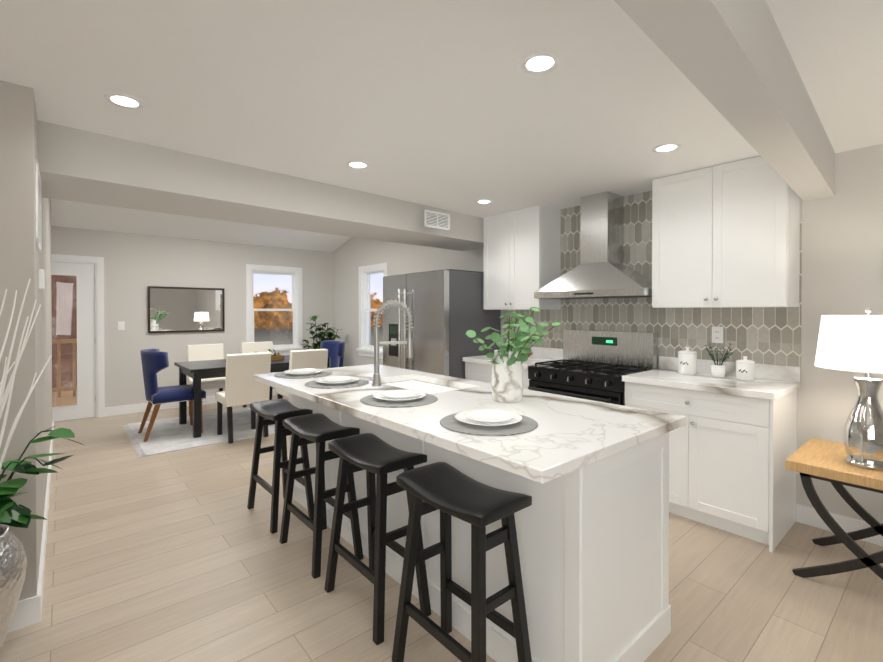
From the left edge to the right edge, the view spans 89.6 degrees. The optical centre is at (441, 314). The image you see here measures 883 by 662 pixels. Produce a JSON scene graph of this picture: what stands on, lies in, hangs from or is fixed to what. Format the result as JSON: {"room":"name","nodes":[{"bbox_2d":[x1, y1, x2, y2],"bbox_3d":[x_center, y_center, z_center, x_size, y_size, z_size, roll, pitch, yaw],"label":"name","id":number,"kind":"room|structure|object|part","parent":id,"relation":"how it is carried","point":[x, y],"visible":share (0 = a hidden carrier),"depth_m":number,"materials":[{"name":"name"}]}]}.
{"room":"kitchen","nodes":[
{"label":"kitchen","id":0,"kind":"room"},
{"bbox_2d":[0,80,51,600],"bbox_3d":[-3.196,-0.392,3.506,0.120,3.500,4.140,0,1,-40],"label":"wall","id":1,"kind":"structure","parent":0,"point":[23,260],"depth_m":1.94,"materials":[{"name":"grey paint"}]},
{"bbox_2d":[8,597,33,631],"bbox_3d":[-3.155,1.320,0.821,3.540,0.115,0.014,0,1,-40],"label":"baseboard","id":2,"kind":"structure","parent":1,"relation":"attached to","point":[28,611],"depth_m":1.94,"materials":[{"name":"white wood"}]},
{"bbox_2d":[35,158,41,253],"bbox_3d":[-2.056,-0.533,2.269,0.008,0.400,0.500,0,1,-40],"label":"air vent","id":3,"kind":"object","parent":1,"relation":"in","point":[38,215],"visible":1,"depth_m":2.21,"materials":[{"name":"white metal"}]},
{"bbox_2d":[38,269,44,288],"bbox_3d":[-2.086,-0.183,2.318,0.022,0.100,0.110,0,1,-40],"label":"light switch","id":4,"kind":"object","parent":1,"relation":"attached to","point":[41,278],"visible":0.96,"depth_m":2.28,"materials":[{"name":"white plastic"}]},
{"bbox_2d":[33,421,53,623],"bbox_3d":[-3.140,1.300,3.556,0.014,0.115,4.154,0,1,-40],"label":"baseboard","id":5,"kind":"structure","parent":1,"relation":"attached to","point":[37,600],"depth_m":2.34,"materials":[{"name":"white wood"}]},
{"bbox_2d":[51,226,331,407],"bbox_3d":[-4.787,-0.407,5.631,7.320,3.500,0.160,0,1,-40],"label":"wall","id":6,"kind":"structure","parent":0,"point":[135,265],"depth_m":6.29,"materials":[{"name":"grey paint"}]},
{"bbox_2d":[51,254,104,421],"bbox_3d":[-4.829,0.298,5.569,0.950,2.090,0.169,0,1,-40],"label":"door frame","id":7,"kind":"structure","parent":6,"relation":"attached to","point":[87,272],"depth_m":5.74,"materials":[{"name":"white wood"}]},
{"bbox_2d":[118,321,124,329],"bbox_3d":[-4.285,0.151,5.948,0.074,0.116,0.009,0,1,-40],"label":"switch plate","id":8,"kind":"object","parent":6,"relation":"attached to","point":[121,325],"visible":1,"depth_m":5.95,"materials":[{"name":"white plastic"}]},
{"bbox_2d":[147,286,224,332],"bbox_3d":[-3.681,-0.068,6.448,0.980,0.650,0.030,0,1,-40],"label":"mirror","id":9,"kind":"object","parent":6,"relation":"attached to","point":[180,309],"visible":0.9,"depth_m":6.42,"materials":[{"name":"black wood"}]},
{"bbox_2d":[105,388,276,416],"bbox_3d":[-3.191,1.277,6.892,3.270,0.115,0.014,0,1,-40],"label":"baseboard","id":10,"kind":"structure","parent":6,"relation":"attached to","point":[135,408],"depth_m":6.09,"materials":[{"name":"white wood"}]},
{"bbox_2d":[246,264,303,354],"bbox_3d":[-2.751,-0.059,7.314,0.950,1.470,0.170,0,1,-40],"label":"window","id":11,"kind":"structure","parent":6,"relation":"in","point":[295,273],"depth_m":7.36,"materials":[{"name":"white wood"}]},
{"bbox_2d":[38,120,483,250],"bbox_3d":[-0.960,-1.424,3.783,3.890,1.340,0.822,0,1,-40],"label":"beam","id":12,"kind":"structure","parent":0,"point":[78,165],"depth_m":3.00,"materials":[{"name":"grey paint"}]},
{"bbox_2d":[424,209,449,229],"bbox_3d":[-0.036,-0.861,4.053,0.300,0.150,0.006,0,1,-40],"label":"ceiling vent","id":13,"kind":"object","parent":12,"relation":"in","point":[435,219],"visible":1,"depth_m":4.05,"materials":[{"name":"white metal"}]},
{"bbox_2d":[0,396,882,661],"bbox_3d":[-1.261,1.403,1.515,7.640,0.060,11.020,0,1,-40],"label":"floor","id":14,"kind":"structure","parent":0,"point":[185,555],"depth_m":2.25,"materials":[{"name":"brown wood"}]},
{"bbox_2d":[0,278,82,651],"bbox_3d":[-1.726,0.615,1.634,0.661,1.511,0.565,0,1,-40],"label":"planter","id":15,"kind":"object","parent":14,"relation":"on","point":[13,561],"visible":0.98,"depth_m":1.72,"materials":[{"name":"silver metal"}]},
{"bbox_2d":[122,407,274,457],"bbox_3d":[-2.415,1.337,5.592,2.504,0.011,1.560,0,1,-40],"label":"dining rug","id":16,"kind":"object","parent":14,"relation":"on","point":[167,435],"visible":0.48,"depth_m":4.98,"materials":[{"name":"white fabric"}]},
{"bbox_2d":[138,348,205,441],"bbox_3d":[-3.043,0.863,5.013,0.587,0.942,0.556,0,1,-40],"label":"chair","id":17,"kind":"object","parent":16,"relation":"on","point":[154,361],"visible":0.9,"depth_m":4.78,"materials":[{"name":"blue fabric"}]},
{"bbox_2d":[186,343,225,414],"bbox_3d":[-3.068,0.866,5.875,0.440,0.924,0.525,0,1,-40],"label":"chair","id":18,"kind":"object","parent":16,"relation":"on","point":[200,352],"visible":0.54,"depth_m":5.93,"materials":[{"name":"beige fabric"}]},
{"bbox_2d":[174,355,289,437],"bbox_3d":[-2.381,0.957,5.579,1.540,0.747,0.900,0,1,-40],"label":"dining table","id":19,"kind":"object","parent":16,"relation":"on","point":[197,371],"visible":0.42,"depth_m":5.01,"materials":[{"name":"black paint"}]},
{"bbox_2d":[254,349,283,359],"bbox_3d":[-2.244,0.514,5.693,0.420,0.134,0.220,0,1,-40],"label":"centerpiece","id":20,"kind":"object","parent":19,"relation":"on","point":[277,356],"visible":0.5,"depth_m":5.70,"materials":[{"name":"brown wood"}]},
{"bbox_2d":[215,352,270,443],"bbox_3d":[-2.185,0.873,4.888,0.440,0.924,0.525,0,1,-40],"label":"chair","id":21,"kind":"object","parent":16,"relation":"on","point":[242,387],"visible":0.85,"depth_m":4.70,"materials":[{"name":"beige fabric"}]},
{"bbox_2d":[240,341,282,407],"bbox_3d":[-2.551,0.863,6.317,0.440,0.924,0.525,0,1,-40],"label":"chair","id":22,"kind":"object","parent":16,"relation":"on","point":[249,347],"visible":0.23,"depth_m":6.45,"materials":[{"name":"beige fabric"}]},
{"bbox_2d":[276,349,327,398],"bbox_3d":[-1.676,0.870,5.323,0.440,0.924,0.525,0,1,-40],"label":"chair","id":23,"kind":"object","parent":16,"relation":"on","point":[312,358],"visible":0.33,"depth_m":5.13,"materials":[{"name":"beige fabric"}]},
{"bbox_2d":[320,341,344,367],"bbox_3d":[-1.642,0.855,6.209,0.587,0.942,0.556,0,1,-40],"label":"chair","id":24,"kind":"object","parent":16,"relation":"on","point":[335,349],"visible":0.35,"depth_m":6.39,"materials":[{"name":"blue fabric"}]},
{"bbox_2d":[247,399,313,533],"bbox_3d":[-1.099,0.990,3.031,0.292,0.740,0.485,0,1,-40],"label":"stool","id":25,"kind":"object","parent":14,"relation":"on","point":[276,412],"visible":0.92,"depth_m":2.94,"materials":[{"name":"black paint"}]},
{"bbox_2d":[301,316,340,367],"bbox_3d":[-2.022,0.673,7.240,0.777,1.313,0.860,0,1,-40],"label":"plant","id":26,"kind":"object","parent":14,"relation":"on","point":[322,335],"visible":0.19,"depth_m":7.21,"materials":[{"name":"green plant"}]},
{"bbox_2d":[279,413,362,578],"bbox_3d":[-0.703,0.993,2.567,0.292,0.740,0.485,0,1,-40],"label":"stool","id":27,"kind":"object","parent":14,"relation":"on","point":[319,429],"visible":0.85,"depth_m":2.47,"materials":[{"name":"black paint"}]},
{"bbox_2d":[324,433,430,644],"bbox_3d":[-0.313,0.997,2.111,0.292,0.740,0.485,0,1,-40],"label":"stool","id":28,"kind":"object","parent":14,"relation":"on","point":[371,454],"visible":0.94,"depth_m":2.02,"materials":[{"name":"black paint"}]},
{"bbox_2d":[383,269,500,378],"bbox_3d":[-0.044,0.448,4.987,0.883,1.800,1.090,0,1,-40],"label":"fridge","id":29,"kind":"object","parent":14,"relation":"on","point":[447,309],"visible":0.48,"depth_m":4.57,"materials":[{"name":"grey metal"}]},
{"bbox_2d":[392,462,531,661],"bbox_3d":[0.070,1.000,1.662,0.292,0.740,0.485,0,1,-40],"label":"stool","id":30,"kind":"object","parent":14,"relation":"on","point":[447,490],"visible":1,"depth_m":1.58,"materials":[{"name":"black paint"}]},
{"bbox_2d":[288,392,670,661],"bbox_3d":[-0.093,0.925,2.645,0.698,0.882,2.520,0,1,-40],"label":"kitchen island","id":31,"kind":"object","parent":14,"relation":"on","point":[591,477],"depth_m":1.69,"materials":[{"name":"white wood"}]},
{"bbox_2d":[253,364,685,483],"bbox_3d":[-0.145,0.465,2.603,1.040,0.040,2.565,0,1,-40],"label":"island countertop","id":32,"kind":"structure","parent":31,"relation":"on","point":[571,434],"depth_m":1.90,"materials":[{"name":"white stone"}]},
{"bbox_2d":[274,368,331,378],"bbox_3d":[-1.007,0.423,3.250,0.404,0.032,0.404,0,1,-40],"label":"place setting","id":33,"kind":"object","parent":32,"relation":"on","point":[304,373],"visible":1,"depth_m":3.19,"materials":[{"name":"white ceramic"}]},
{"bbox_2d":[305,376,368,388],"bbox_3d":[-0.669,0.425,2.855,0.404,0.032,0.404,0,1,-40],"label":"place setting","id":34,"kind":"object","parent":32,"relation":"on","point":[330,382],"visible":1,"depth_m":2.80,"materials":[{"name":"white ceramic"}]},
{"bbox_2d":[369,300,412,387],"bbox_3d":[-0.319,0.176,2.817,0.256,0.535,0.153,0,1,-40],"label":"faucet","id":35,"kind":"object","parent":32,"relation":"on","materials":[{"name":"silver metal"}]},
{"bbox_2d":[360,390,437,407],"bbox_3d":[-0.221,0.429,2.330,0.404,0.032,0.404,0,1,-40],"label":"place setting","id":36,"kind":"object","parent":32,"relation":"on","point":[399,398],"visible":1,"depth_m":2.28,"materials":[{"name":"white ceramic"}]},
{"bbox_2d":[385,380,452,391],"bbox_3d":[-0.139,0.581,2.875,0.416,0.220,0.695,0,1,-40],"label":"sink","id":37,"kind":"object","parent":32,"relation":"in","point":[421,385],"depth_m":3.02,"materials":[{"name":"white ceramic"}]},
{"bbox_2d":[440,409,537,435],"bbox_3d":[0.194,0.433,1.844,0.404,0.032,0.404,0,1,-40],"label":"place setting","id":38,"kind":"object","parent":32,"relation":"on","point":[487,422],"visible":1,"depth_m":1.79,"materials":[{"name":"white ceramic"}]},
{"bbox_2d":[465,307,560,402],"bbox_3d":[0.404,0.203,2.294,0.535,0.485,0.469,0,1,-40],"label":"vase","id":39,"kind":"object","parent":32,"relation":"on","point":[510,357],"visible":1,"depth_m":2.25,"materials":[{"name":"stone"}]},
{"bbox_2d":[528,329,657,405],"bbox_3d":[1.223,0.752,3.693,0.669,1.210,0.836,0,1,-40],"label":"range","id":40,"kind":"object","parent":14,"relation":"on","point":[594,365],"visible":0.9,"depth_m":3.65,"materials":[{"name":"black metal"}]},
{"bbox_2d":[462,156,800,552],"bbox_3d":[1.281,0.176,3.686,0.618,2.362,2.577,0,1,-40],"label":"kitchen cabinets","id":41,"kind":"object","parent":14,"relation":"on","point":[726,235],"visible":0.81,"depth_m":2.91,"materials":[{"name":"white wood"}]},
{"bbox_2d":[462,346,562,368],"bbox_3d":[0.711,0.402,4.354,0.616,0.140,0.823,0,1,-40],"label":"countertop","id":42,"kind":"structure","parent":41,"relation":"on","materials":[{"name":"stone"}]},
{"bbox_2d":[678,347,696,374],"bbox_3d":[1.815,0.339,3.279,0.128,0.200,0.128,0,1,-40],"label":"canister","id":43,"kind":"object","parent":41,"relation":"on","point":[687,361],"visible":1,"depth_m":3.23,"materials":[{"name":"white ceramic"}]},
{"bbox_2d":[622,356,800,399],"bbox_3d":[1.824,0.411,3.051,0.616,0.140,0.904,0,1,-40],"label":"countertop","id":44,"kind":"structure","parent":41,"relation":"on","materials":[{"name":"stone"}]},
{"bbox_2d":[704,344,734,377],"bbox_3d":[1.969,0.321,3.143,0.174,0.237,0.196,0,1,-40],"label":"potted plant","id":45,"kind":"object","parent":41,"relation":"on","point":[718,370],"visible":1,"depth_m":3.11,"materials":[{"name":"white ceramic"}]},
{"bbox_2d":[736,356,754,380],"bbox_3d":[2.052,0.360,3.002,0.108,0.162,0.108,0,1,-40],"label":"canister","id":46,"kind":"object","parent":41,"relation":"on","point":[745,369],"visible":1,"depth_m":2.96,"materials":[{"name":"white ceramic"}]},
{"bbox_2d":[785,438,882,579],"bbox_3d":[2.225,1.070,2.280,0.620,0.626,0.620,0,1,-40],"label":"side table","id":47,"kind":"object","parent":14,"relation":"on","point":[819,459],"visible":1,"depth_m":2.26,"materials":[{"name":"brown wood"}]},
{"bbox_2d":[815,308,882,470],"bbox_3d":[2.136,0.363,2.226,0.410,0.787,0.410,0,1,-40],"label":"table lamp","id":48,"kind":"object","parent":47,"relation":"on","point":[853,343],"visible":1,"depth_m":2.17,"materials":[{"name":"clear glass"}]},
{"bbox_3d":[2.136,0.139,2.224,0.410,0.265,0.410,0,1,-40],"label":"lamp shade","id":49,"kind":"part","parent":48,"relation":"part of","materials":[{"name":"white fabric"}]},
{"bbox_2d":[0,0,882,251],"bbox_3d":[-1.261,-1.570,1.494,7.320,1.145,10.700,0,1,-40],"label":"ceiling","id":50,"kind":"structure","parent":0,"point":[451,105],"depth_m":2.00,"materials":[{"name":"white paint"}]},
{"bbox_2d":[104,93,144,108],"bbox_3d":[-1.485,-0.999,2.083,0.154,0.006,0.154,0,0,23],"label":"recessed light","id":51,"kind":"object","parent":50,"relation":"in","point":[124,100],"depth_m":2.07,"materials":[{"name":"white"}]},
{"bbox_2d":[346,161,369,168],"bbox_3d":[-0.562,-1.005,2.989,0.154,0.006,0.154,0,0,-14],"label":"recessed light","id":52,"kind":"object","parent":50,"relation":"in","point":[352,164],"depth_m":2.97,"materials":[{"name":"white plastic"}]},
{"bbox_2d":[475,199,492,203],"bbox_3d":[0.382,-1.012,3.993,0.154,0.006,0.154,0,0,23],"label":"recessed light","id":53,"kind":"object","parent":50,"relation":"in","point":[483,201],"depth_m":3.98,"materials":[{"name":"white"}]},
{"bbox_2d":[520,51,559,73],"bbox_3d":[0.391,-0.996,1.765,0.154,0.006,0.154,0,1,41],"label":"recessed light","id":54,"kind":"object","parent":50,"relation":"in","point":[537,62],"depth_m":1.76,"materials":[{"name":"white"}]},
{"bbox_2d":[652,143,680,152],"bbox_3d":[1.357,-1.003,2.682,0.154,0.006,0.154,0,0,5],"label":"recessed light","id":55,"kind":"object","parent":50,"relation":"in","point":[666,147],"depth_m":2.67,"materials":[{"name":"white plastic"}]},
{"bbox_2d":[614,0,834,200],"bbox_3d":[-0.243,-0.854,0.306,7.340,0.270,0.155,0,1,-44],"label":"ceiling beam","id":56,"kind":"structure","parent":50,"relation":"attached to","point":[732,61],"depth_m":1.44,"materials":[{"name":"grey paint"}]},
{"bbox_2d":[332,144,882,523],"bbox_3d":[1.583,-0.395,3.931,0.160,3.500,11.020,0,1,-40],"label":"wall","id":57,"kind":"structure","parent":0,"point":[842,251],"depth_m":2.82,"materials":[{"name":"grey paint"}]},
{"bbox_2d":[356,263,387,358],"bbox_3d":[-1.036,-0.054,6.931,0.170,1.435,0.870,0,1,-40],"label":"window","id":58,"kind":"structure","parent":57,"relation":"in","point":[365,348],"depth_m":7.16,"materials":[{"name":"white wood"}]},
{"bbox_2d":[534,191,651,298],"bbox_3d":[1.323,-0.577,3.775,0.427,0.870,0.997,0,1,-40],"label":"steel range hood","id":59,"kind":"object","parent":57,"relation":"attached to","point":[602,270],"visible":0.96,"depth_m":3.70,"materials":[{"name":"silver metal"}]},
{"bbox_2d":[503,191,801,368],"bbox_3d":[1.516,-0.129,3.885,0.003,1.770,2.577,0,1,-40],"label":"tile backsplash","id":60,"kind":"structure","parent":57,"relation":"attached to","point":[765,335],"depth_m":3.63,"materials":[{"name":"grey tile"}]},
{"bbox_2d":[712,327,722,342],"bbox_3d":[2.032,0.150,3.273,0.008,0.120,0.074,0,1,-40],"label":"outlet","id":61,"kind":"object","parent":60,"relation":"attached to","point":[717,334],"visible":1,"depth_m":3.27,"materials":[{"name":"white plastic"}]},
{"bbox_2d":[796,504,882,545],"bbox_3d":[3.655,1.316,1.383,0.014,0.115,4.055,0,1,-40],"label":"baseboard","id":62,"kind":"structure","parent":57,"relation":"attached to","point":[806,515],"depth_m":2.77,"materials":[{"name":"white wood"}]},
{"label":"outside","id":63,"kind":"structure","parent":0,"visible":0},
{"bbox_2d":[52,339,76,406],"bbox_3d":[-5.731,0.935,6.808,4.200,1.040,2.840,0,1,-40],"label":"deck","id":64,"kind":"object","parent":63,"point":[70,388],"depth_m":7.22,"materials":[{"name":"brown wood"}]},
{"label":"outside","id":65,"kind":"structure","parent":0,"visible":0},
{"bbox_2d":[51,273,383,387],"bbox_3d":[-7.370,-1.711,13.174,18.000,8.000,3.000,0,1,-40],"label":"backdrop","id":66,"kind":"structure","parent":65,"point":[374,290],"depth_m":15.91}
]}

